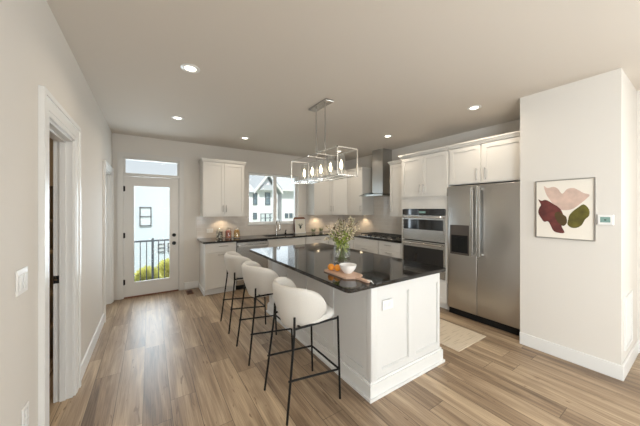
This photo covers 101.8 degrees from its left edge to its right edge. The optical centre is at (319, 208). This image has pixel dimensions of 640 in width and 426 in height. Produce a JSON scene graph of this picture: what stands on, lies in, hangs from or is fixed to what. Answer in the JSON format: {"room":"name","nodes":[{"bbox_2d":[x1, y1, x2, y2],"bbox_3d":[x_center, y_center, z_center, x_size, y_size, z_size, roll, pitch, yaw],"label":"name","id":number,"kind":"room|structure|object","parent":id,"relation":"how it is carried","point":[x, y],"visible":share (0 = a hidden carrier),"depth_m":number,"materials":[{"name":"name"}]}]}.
{"room":"kitchen","nodes":[
{"label":"kitchen","id":0,"kind":"room"},
{"bbox_2d":[49,137,52,352],"bbox_3d":[-2.589,0.135,1.651,1.280,2.730,2.200,0,0,-33],"label":"wall","id":1,"kind":"structure","parent":0,"point":[50,139],"depth_m":2.71,"materials":[{"name":"paint"}]},
{"bbox_2d":[0,0,111,425],"bbox_3d":[-0.966,0.135,0.443,0.110,2.730,9.000,0,0,-33],"label":"wall","id":2,"kind":"structure","parent":0,"point":[34,50],"depth_m":1.33,"materials":[{"name":"paint"}]},
{"bbox_2d":[15,266,27,296],"bbox_3d":[-1.412,0.344,1.234,0.011,0.117,0.123,0,0,-33],"label":"light switch","id":3,"kind":"object","parent":2,"relation":"attached to","point":[21,276],"visible":1,"depth_m":1.21,"materials":[{"name":"white plastic"}]},
{"bbox_2d":[22,401,28,425],"bbox_3d":[-1.435,1.018,1.269,0.011,0.115,0.072,0,0,-33],"label":"wall outlet","id":4,"kind":"object","parent":2,"relation":"attached to","point":[25,411],"visible":1,"depth_m":1.26,"materials":[{"name":"white plastic"}]},
{"bbox_2d":[25,407,28,417],"bbox_3d":[-1.432,0.995,1.271,0.004,0.035,0.030,0,0,-33],"label":"socket","id":5,"kind":"object","parent":4,"relation":"attached to","point":[26,408],"depth_m":1.27,"materials":[{"name":"white paint"}]},
{"bbox_2d":[38,85,80,425],"bbox_3d":[-1.828,0.412,1.782,0.136,2.174,0.915,0,0,-33],"label":"door frame","id":6,"kind":"structure","parent":2,"relation":"attached to","point":[67,145],"depth_m":2.02,"materials":[{"name":"white paint"}]},
{"bbox_2d":[81,313,104,380],"bbox_3d":[-2.437,1.435,2.802,0.016,0.130,1.456,0,0,-33],"label":"baseboard","id":7,"kind":"structure","parent":2,"relation":"attached to","point":[87,356],"depth_m":2.65,"materials":[{"name":"white paint"}]},
{"bbox_2d":[103,160,113,321],"bbox_3d":[-3.134,0.432,3.774,0.136,2.134,0.930,0,0,-33],"label":"door frame","id":8,"kind":"structure","parent":2,"relation":"attached to","point":[108,171],"depth_m":4.07,"materials":[{"name":"white paint"}]},
{"bbox_2d":[112,133,342,299],"bbox_3d":[-1.480,0.135,5.577,4.880,2.730,0.150,0,0,-33],"label":"wall","id":9,"kind":"structure","parent":0,"point":[258,162],"depth_m":4.91,"materials":[{"name":"paint"}]},
{"bbox_2d":[117,152,183,299],"bbox_3d":[-2.958,0.319,4.594,0.828,2.357,0.152,0,0,-33],"label":"door frame","id":10,"kind":"structure","parent":9,"relation":"in","point":[124,158],"depth_m":4.52,"materials":[{"name":"paint"}]},
{"bbox_2d":[123,176,178,298],"bbox_3d":[-2.941,0.479,4.559,0.810,2.041,0.189,0,0,-33],"label":"door","id":11,"kind":"structure","parent":10,"relation":"attached to","point":[132,289],"depth_m":4.49,"materials":[{"name":"paint"}]},
{"bbox_2d":[184,281,197,289],"bbox_3d":[-2.408,1.435,4.869,0.239,0.130,0.016,0,0,-33],"label":"baseboard","id":12,"kind":"structure","parent":9,"relation":"attached to","point":[194,284],"depth_m":4.85,"materials":[{"name":"white paint"}]},
{"bbox_2d":[198,158,246,216],"bbox_3d":[-1.873,-0.378,5.000,0.812,1.056,0.382,0,0,-33],"label":"upper cabinet","id":13,"kind":"object","parent":9,"relation":"attached to","point":[221,181],"visible":1,"depth_m":4.85,"materials":[{"name":"paint"}]},
{"bbox_2d":[196,215,342,238],"bbox_3d":[-0.871,0.360,5.881,3.512,0.418,0.007,0,0,-33],"label":"backsplash","id":14,"kind":"structure","parent":9,"relation":"attached to","point":[225,223],"depth_m":5.46,"materials":[{"name":"tile"}]},
{"bbox_2d":[248,222,293,224],"bbox_3d":[-1.025,0.338,5.822,1.230,0.035,0.106,0,0,-33],"label":"window sill","id":15,"kind":"structure","parent":9,"relation":"attached to","point":[280,222],"depth_m":5.70,"materials":[{"name":"white paint"}]},
{"bbox_2d":[248,173,296,222],"bbox_3d":[-1.068,-0.215,5.888,1.188,1.098,0.071,0,0,-33],"label":"window","id":16,"kind":"structure","parent":9,"relation":"in","point":[274,177],"depth_m":5.89,"materials":[{"name":"white plastic"}]},
{"bbox_2d":[306,169,332,214],"bbox_3d":[-0.026,-0.378,6.210,0.528,1.056,0.382,0,0,-33],"label":"upper cabinet","id":17,"kind":"object","parent":9,"relation":"attached to","point":[318,195],"visible":0.94,"depth_m":6.09,"materials":[{"name":"paint"}]},
{"bbox_2d":[332,170,347,214],"bbox_3d":[0.513,-0.380,6.429,0.610,1.060,0.608,0,0,-33],"label":"upper cabinet","id":18,"kind":"object","parent":9,"relation":"attached to","point":[339,187],"visible":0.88,"depth_m":6.19,"materials":[{"name":"paint"}]},
{"bbox_2d":[46,0,639,161],"bbox_3d":[0.510,-1.290,1.411,6.400,0.120,9.300,0,0,-33],"label":"ceiling","id":19,"kind":"structure","parent":0,"point":[410,71],"depth_m":2.16,"materials":[{"name":"paint"}]},
{"bbox_2d":[171,116,183,119],"bbox_3d":[-1.931,-1.225,3.529,0.156,0.009,0.156,0,0,-33],"label":"recessed light","id":20,"kind":"object","parent":19,"relation":"in","point":[172,117],"visible":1,"depth_m":3.52,"materials":[{"name":"white plastic"}]},
{"bbox_2d":[180,63,199,72],"bbox_3d":[-1.136,-1.225,2.280,0.156,0.009,0.156,0,0,-33],"label":"recessed light","id":21,"kind":"object","parent":19,"relation":"in","point":[190,68],"visible":1,"depth_m":2.27,"materials":[{"name":"white plastic"}]},
{"bbox_2d":[291,98,357,183],"bbox_3d":[0.007,-0.780,3.072,0.271,0.898,1.018,0,0,-33],"label":"chandelier","id":22,"kind":"object","parent":19,"relation":"hanging from","point":[322,104],"visible":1,"depth_m":2.99,"materials":[{"name":"silver metal"}]},
{"bbox_2d":[301,164,305,181],"bbox_3d":[-0.204,-0.462,3.394,0.090,0.226,0.090,0,0,-33],"label":"bulb","id":23,"kind":"object","parent":22,"relation":"attached to","point":[304,173],"depth_m":3.39,"materials":[{"name":"white glass"}]},
{"bbox_2d":[327,162,333,177],"bbox_3d":[0.117,-0.462,2.904,0.090,0.226,0.090,0,0,-33],"label":"bulb","id":24,"kind":"object","parent":22,"relation":"attached to","point":[330,166],"depth_m":2.89,"materials":[{"name":"white glass"}]},
{"bbox_2d":[337,160,342,175],"bbox_3d":[0.224,-0.462,2.741,0.090,0.226,0.090,0,0,-33],"label":"bulb","id":25,"kind":"object","parent":22,"relation":"attached to","point":[341,164],"depth_m":2.73,"materials":[{"name":"white glass"}]},
{"bbox_2d":[467,105,481,109],"bbox_3d":[1.880,-1.225,3.170,0.156,0.009,0.156,0,0,-33],"label":"recessed light","id":26,"kind":"object","parent":19,"relation":"in","point":[475,107],"visible":1,"depth_m":3.16,"materials":[{"name":"white plastic"}]},
{"bbox_2d":[49,288,639,425],"bbox_3d":[0.510,1.560,1.411,6.400,0.120,9.300,0,0,-33],"label":"floor","id":27,"kind":"structure","parent":0,"point":[168,358],"depth_m":2.22,"materials":[{"name":"brown wood"}]},
{"bbox_2d":[49,183,52,328],"bbox_3d":[-2.987,0.549,2.403,1.080,1.899,0.295,0,0,-33],"label":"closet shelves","id":28,"kind":"object","parent":27,"relation":"on","point":[50,184],"visible":0.02,"depth_m":2.54,"materials":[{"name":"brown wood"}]},
{"bbox_2d":[186,290,193,294],"bbox_3d":[-2.333,1.497,4.653,0.110,0.006,0.260,0,0,-33],"label":"floor vent","id":29,"kind":"object","parent":27,"relation":"in","point":[188,292],"visible":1,"depth_m":4.63,"materials":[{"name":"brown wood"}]},
{"bbox_2d":[198,242,235,295],"bbox_3d":[-1.903,1.050,4.813,0.543,0.898,0.662,0,0,-33],"label":"base cabinet","id":30,"kind":"object","parent":27,"relation":"on","point":[212,267],"visible":0.8,"depth_m":4.56,"materials":[{"name":"paint"}]},
{"bbox_2d":[220,251,265,333],"bbox_3d":[-1.003,1.036,3.420,0.498,0.929,0.510,0,0,-33],"label":"bar stool","id":31,"kind":"object","parent":27,"relation":"on","point":[233,260],"visible":0.7,"depth_m":3.22,"materials":[{"name":"beige fabric"}]},
{"bbox_2d":[236,240,267,289],"bbox_3d":[-1.405,1.052,5.102,0.596,0.895,0.626,0,0,-33],"label":"dishwasher","id":32,"kind":"object","parent":27,"relation":"on","point":[243,248],"visible":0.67,"depth_m":4.85,"materials":[{"name":"silver metal"}]},
{"bbox_2d":[236,261,292,365],"bbox_3d":[-0.591,1.036,2.791,0.498,0.929,0.510,0,0,-33],"label":"bar stool","id":33,"kind":"object","parent":27,"relation":"on","point":[258,280],"visible":0.8,"depth_m":2.59,"materials":[{"name":"beige fabric"}]},
{"bbox_2d":[268,237,304,268],"bbox_3d":[-0.820,1.050,5.523,0.833,0.898,0.662,0,0,-33],"label":"base cabinet","id":34,"kind":"object","parent":27,"relation":"on","point":[299,240],"visible":0.04,"depth_m":5.25,"materials":[{"name":"paint"}]},
{"bbox_2d":[197,230,401,243],"bbox_3d":[-0.201,0.585,4.879,3.504,0.030,2.416,0,0,-33],"label":"countertop","id":35,"kind":"structure","parent":34,"relation":"on","point":[323,233],"depth_m":5.11,"materials":[{"name":"black stone"}]},
{"bbox_2d":[217,229,222,238],"bbox_3d":[-1.874,0.455,4.846,0.124,0.229,0.124,0,0,-33],"label":"glass jar","id":36,"kind":"object","parent":35,"relation":"on","point":[219,233],"visible":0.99,"depth_m":4.81,"materials":[{"name":"clear glass"}]},
{"bbox_2d":[225,230,231,238],"bbox_3d":[-1.740,0.455,4.934,0.124,0.229,0.124,0,0,-33],"label":"glass jar","id":37,"kind":"object","parent":35,"relation":"on","point":[228,232],"visible":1,"depth_m":4.90,"materials":[{"name":"red glass"}]},
{"bbox_2d":[233,228,239,237],"bbox_3d":[-1.606,0.455,5.021,0.124,0.229,0.124,0,0,-33],"label":"glass jar","id":38,"kind":"object","parent":35,"relation":"on","point":[236,234],"visible":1,"depth_m":4.99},
{"bbox_2d":[276,220,280,233],"bbox_3d":[-0.917,0.404,5.663,0.122,0.331,0.205,0,0,-7],"label":"faucet","id":39,"kind":"object","parent":35,"relation":"on","point":[277,220],"visible":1,"depth_m":5.71,"materials":[{"name":"silver metal"}]},
{"bbox_2d":[264,234,294,236],"bbox_3d":[-0.837,0.585,5.526,0.698,0.026,0.358,0,0,-33],"label":"sink","id":40,"kind":"object","parent":35,"relation":"in","point":[281,234],"visible":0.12,"depth_m":5.69,"materials":[{"name":"metal"}]},
{"bbox_2d":[293,217,305,231],"bbox_3d":[-0.476,0.386,6.098,0.310,0.362,0.063,0,0,-33],"label":"wooden tray","id":41,"kind":"object","parent":35,"relation":"on","point":[295,217],"visible":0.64,"depth_m":6.07,"materials":[{"name":"brown wood"}]},
{"bbox_2d":[294,219,305,232],"bbox_3d":[-0.458,0.406,6.006,0.270,0.323,0.050,0,0,-33],"label":"framed print","id":42,"kind":"object","parent":35,"relation":"on","point":[300,227],"visible":0.99,"depth_m":6.00,"materials":[{"name":"beige paper"}]},
{"bbox_2d":[358,232,401,239],"bbox_3d":[1.270,0.544,5.203,0.510,0.052,0.930,0,0,-33],"label":"gas cooktop","id":43,"kind":"object","parent":35,"relation":"in","point":[388,236],"visible":0.9,"depth_m":5.09,"materials":[{"name":"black metal"}]},
{"bbox_2d":[264,277,340,425],"bbox_3d":[-0.141,1.036,2.105,0.498,0.929,0.510,0,0,-33],"label":"bar stool","id":44,"kind":"object","parent":27,"relation":"on","point":[297,308],"visible":1,"depth_m":1.92,"materials":[{"name":"beige fabric"}]},
{"bbox_2d":[305,235,327,243],"bbox_3d":[-0.220,1.050,5.916,0.598,0.898,0.662,0,0,-33],"label":"base cabinet","id":45,"kind":"object","parent":27,"relation":"on","point":[314,239],"visible":0.2,"depth_m":5.65,"materials":[{"name":"paint"}]},
{"bbox_2d":[328,235,353,248],"bbox_3d":[0.542,1.050,6.122,0.898,0.898,1.154,0,0,-33],"label":"base cabinet","id":46,"kind":"object","parent":27,"relation":"on","point":[350,243],"visible":0.04,"depth_m":5.67,"materials":[{"name":"paint"}]},
{"bbox_2d":[266,260,444,403],"bbox_3d":[0.220,1.050,3.163,1.001,0.898,2.138,0,0,-33],"label":"kitchen island","id":47,"kind":"object","parent":27,"relation":"on","point":[381,352],"visible":0.63,"depth_m":2.28,"materials":[{"name":"paint"}]},
{"bbox_2d":[250,243,445,292],"bbox_3d":[0.112,0.585,3.075,1.230,0.030,2.190,0,0,-33],"label":"island countertop","id":48,"kind":"structure","parent":47,"relation":"on","point":[310,260],"depth_m":2.60,"materials":[{"name":"black stone"}]},
{"bbox_2d":[324,216,359,260],"bbox_3d":[0.247,0.323,2.790,0.377,0.494,0.382,0,0,24],"label":"flower vase","id":49,"kind":"object","parent":48,"relation":"on","point":[340,237],"visible":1,"depth_m":2.74,"materials":[{"name":"clear glass"}]},
{"bbox_2d":[324,269,373,283],"bbox_3d":[0.256,0.560,2.183,0.196,0.020,0.540,0,0,-33],"label":"cutting board","id":50,"kind":"object","parent":48,"relation":"on","point":[354,275],"visible":0.91,"depth_m":2.16,"materials":[{"name":"brown wood"}]},
{"bbox_2d":[328,264,333,269],"bbox_3d":[0.100,0.523,2.330,0.062,0.060,0.062,0,0,-33],"label":"orange","id":51,"kind":"object","parent":50,"relation":"on","point":[330,266],"visible":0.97,"depth_m":2.31,"materials":[{"name":"orange food"}]},
{"bbox_2d":[334,264,340,270],"bbox_3d":[0.155,0.524,2.303,0.060,0.058,0.060,0,0,-33],"label":"orange","id":52,"kind":"object","parent":50,"relation":"on","point":[336,267],"visible":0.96,"depth_m":2.28,"materials":[{"name":"orange food"}]},
{"bbox_2d":[339,263,356,273],"bbox_3d":[0.240,0.518,2.243,0.149,0.071,0.149,0,0,-33],"label":"bowl","id":53,"kind":"object","parent":50,"relation":"on","point":[347,268],"visible":1,"depth_m":2.20,"materials":[{"name":"white ceramic"}]},
{"bbox_2d":[382,298,392,310],"bbox_3d":[0.557,0.788,2.136,0.125,0.080,0.009,0,0,-33],"label":"power outlet","id":54,"kind":"object","parent":47,"relation":"attached to","point":[386,304],"visible":1,"depth_m":2.13,"materials":[{"name":"white plastic"}]},
{"bbox_2d":[354,237,378,253],"bbox_3d":[1.156,1.050,5.401,0.662,0.898,0.718,0,0,-33],"label":"base cabinet","id":55,"kind":"object","parent":27,"relation":"on","point":[362,244],"visible":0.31,"depth_m":5.20,"materials":[{"name":"paint"}]},
{"bbox_2d":[379,240,401,258],"bbox_3d":[1.502,1.050,4.873,0.662,0.898,0.536,0,0,-33],"label":"base cabinet","id":56,"kind":"object","parent":27,"relation":"on","point":[391,249],"visible":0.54,"depth_m":4.68,"materials":[{"name":"paint"}]},
{"bbox_2d":[398,146,450,309],"bbox_3d":[1.868,0.296,4.306,0.672,2.405,0.868,0,0,-33],"label":"tall cabinet","id":57,"kind":"object","parent":27,"relation":"on","point":[424,173],"visible":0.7,"depth_m":4.05,"materials":[{"name":"paint"}]},
{"bbox_2d":[402,239,445,279],"bbox_3d":[1.813,0.785,4.250,0.587,0.540,0.760,0,0,-33],"label":"wall oven","id":58,"kind":"object","parent":57,"relation":"in","point":[428,252],"visible":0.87,"depth_m":4.05,"materials":[{"name":"silver metal"}]},
{"bbox_2d":[402,209,445,242],"bbox_3d":[1.813,0.259,4.250,0.587,0.502,0.760,0,0,-33],"label":"microwave oven","id":59,"kind":"object","parent":57,"relation":"in","point":[418,224],"visible":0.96,"depth_m":4.07,"materials":[{"name":"silver metal"}]},
{"bbox_2d":[440,319,485,351],"bbox_3d":[1.319,1.495,3.451,0.590,0.008,1.375,0,0,-33],"label":"rug","id":60,"kind":"object","parent":27,"relation":"on","point":[455,337],"visible":0.44,"depth_m":3.03,"materials":[{"name":"beige fabric"}]},
{"bbox_2d":[448,181,519,335],"bbox_3d":[2.331,0.592,3.543,0.696,1.814,0.900,0,0,-33],"label":"refrigerator","id":61,"kind":"object","parent":27,"relation":"on","point":[484,219],"visible":0.89,"depth_m":3.34,"materials":[{"name":"silver metal"}]},
{"bbox_2d":[343,90,639,339],"bbox_3d":[3.087,0.135,3.189,0.140,2.730,9.150,0,0,-33],"label":"wall","id":62,"kind":"structure","parent":0,"point":[511,126],"depth_m":3.94,"materials":[{"name":"paint"}]},
{"bbox_2d":[346,167,373,214],"bbox_3d":[0.927,-0.378,6.006,0.381,1.056,0.548,0,0,-33],"label":"upper cabinet","id":63,"kind":"object","parent":62,"relation":"attached to","point":[357,203],"visible":0.97,"depth_m":5.85,"materials":[{"name":"paint"}]},
{"bbox_2d":[343,196,401,234],"bbox_3d":[1.264,-0.145,5.835,0.007,1.430,2.411,0,0,-33],"label":"backsplash","id":64,"kind":"structure","parent":62,"relation":"attached to","point":[381,221],"depth_m":5.75,"materials":[{"name":"tile"}]},
{"bbox_2d":[365,148,391,196],"bbox_3d":[1.218,-0.742,5.438,0.501,0.974,0.760,0,0,-33],"label":"range hood","id":65,"kind":"object","parent":62,"relation":"attached to","point":[380,157],"visible":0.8,"depth_m":5.38,"materials":[{"name":"silver metal"}]},
{"bbox_2d":[387,159,401,216],"bbox_3d":[1.619,-0.378,4.950,0.381,1.056,0.538,0,0,-33],"label":"upper cabinet","id":66,"kind":"object","parent":62,"relation":"attached to","point":[395,166],"visible":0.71,"depth_m":4.93,"materials":[{"name":"paint"}]},
{"bbox_2d":[447,130,519,185],"bbox_3d":[2.364,-0.621,3.550,0.671,0.571,0.937,0,0,-33],"label":"upper cabinet","id":67,"kind":"object","parent":62,"relation":"attached to","point":[493,159],"visible":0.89,"depth_m":3.35,"materials":[{"name":"paint"}]},
{"bbox_2d":[520,68,636,364],"bbox_3d":[2.770,0.135,2.806,0.810,2.730,0.744,0,0,-33],"label":"wall","id":68,"kind":"structure","parent":0,"point":[573,292],"depth_m":2.51,"materials":[{"name":"paint"}]},
{"bbox_2d":[535,177,595,240],"bbox_3d":[2.415,0.008,2.579,0.029,0.590,0.440,0,0,-33],"label":"framed painting","id":69,"kind":"object","parent":68,"relation":"attached to","point":[565,208],"visible":1,"depth_m":2.56,"materials":[{"name":"paper"}]},
{"bbox_2d":[520,332,638,380],"bbox_3d":[2.760,1.435,2.791,0.809,0.130,0.760,0,0,-33],"label":"baseboard","id":70,"kind":"structure","parent":68,"relation":"attached to","point":[611,369],"depth_m":2.50,"materials":[{"name":"white paint"}]},
{"bbox_2d":[598,215,613,224],"bbox_3d":[2.574,0.102,2.342,0.024,0.093,0.101,0,0,-33],"label":"thermostat","id":71,"kind":"object","parent":68,"relation":"attached to","point":[602,219],"visible":1,"depth_m":2.33,"materials":[{"name":"white plastic"}]},
{"bbox_2d":[624,290,632,350],"bbox_3d":[2.877,1.035,2.424,0.350,0.480,0.012,0,0,-33],"label":"air vent","id":72,"kind":"object","parent":68,"relation":"in","point":[628,299],"visible":1,"depth_m":2.40,"materials":[{"name":"white paint"}]},
{"label":"outside","id":73,"kind":"structure","parent":0,"visible":0},
{"bbox_3d":[-3.141,1.590,4.882,1.900,0.100,0.490,0,0,-33],"label":"floor","id":74,"kind":"structure","parent":73,"visible":0},
{"bbox_2d":[134,238,168,280],"bbox_3d":[-3.219,1.055,5.001,1.800,0.970,0.045,0,0,-33],"label":"balcony railing","id":75,"kind":"object","parent":74,"relation":"on","point":[152,240],"visible":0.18,"depth_m":4.98,"materials":[{"name":"black metal"}]},
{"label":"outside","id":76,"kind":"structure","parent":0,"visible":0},
{"bbox_3d":[-14.077,4.550,30.590,70.000,0.100,53.400,0,0,-33],"label":"ground","id":77,"kind":"structure","parent":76,"visible":0},
{"bbox_2d":[134,265,161,281],"bbox_3d":[-4.426,2.973,6.666,0.657,3.056,0.650,0,0,-33],"label":"shrub","id":78,"kind":"object","parent":77,"relation":"on","point":[143,270],"visible":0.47,"depth_m":6.54,"materials":[{"name":"green plant"}]},
{"bbox_2d":[134,173,173,275],"bbox_3d":[-10.194,1.590,12.448,8.800,5.820,8.200,0,0,-33],"label":"townhouse","id":79,"kind":"structure","parent":77,"relation":"on","point":[151,204],"depth_m":10.05,"materials":[{"name":"white paint"}]},
{"bbox_2d":[155,258,168,277],"bbox_3d":[-4.344,2.953,7.432,0.699,3.096,0.689,0,0,-33],"label":"shrub","id":80,"kind":"object","parent":77,"relation":"on","point":[161,263],"visible":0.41,"depth_m":7.27,"materials":[{"name":"green plant"}]},
{"bbox_2d":[249,176,282,221],"bbox_3d":[-7.349,0.625,23.629,4.820,7.750,8.420,0,0,-33],"label":"townhouse","id":81,"kind":"structure","parent":77,"relation":"on","point":[260,187],"depth_m":20.85,"materials":[{"name":"white paint"}]},
{"bbox_2d":[277,177,293,220],"bbox_3d":[-2.481,0.240,27.084,6.850,8.520,7.980,0,0,-33],"label":"white rowhouse","id":82,"kind":"structure","parent":77,"relation":"on","point":[285,201],"depth_m":22.71,"materials":[{"name":"white paint"}]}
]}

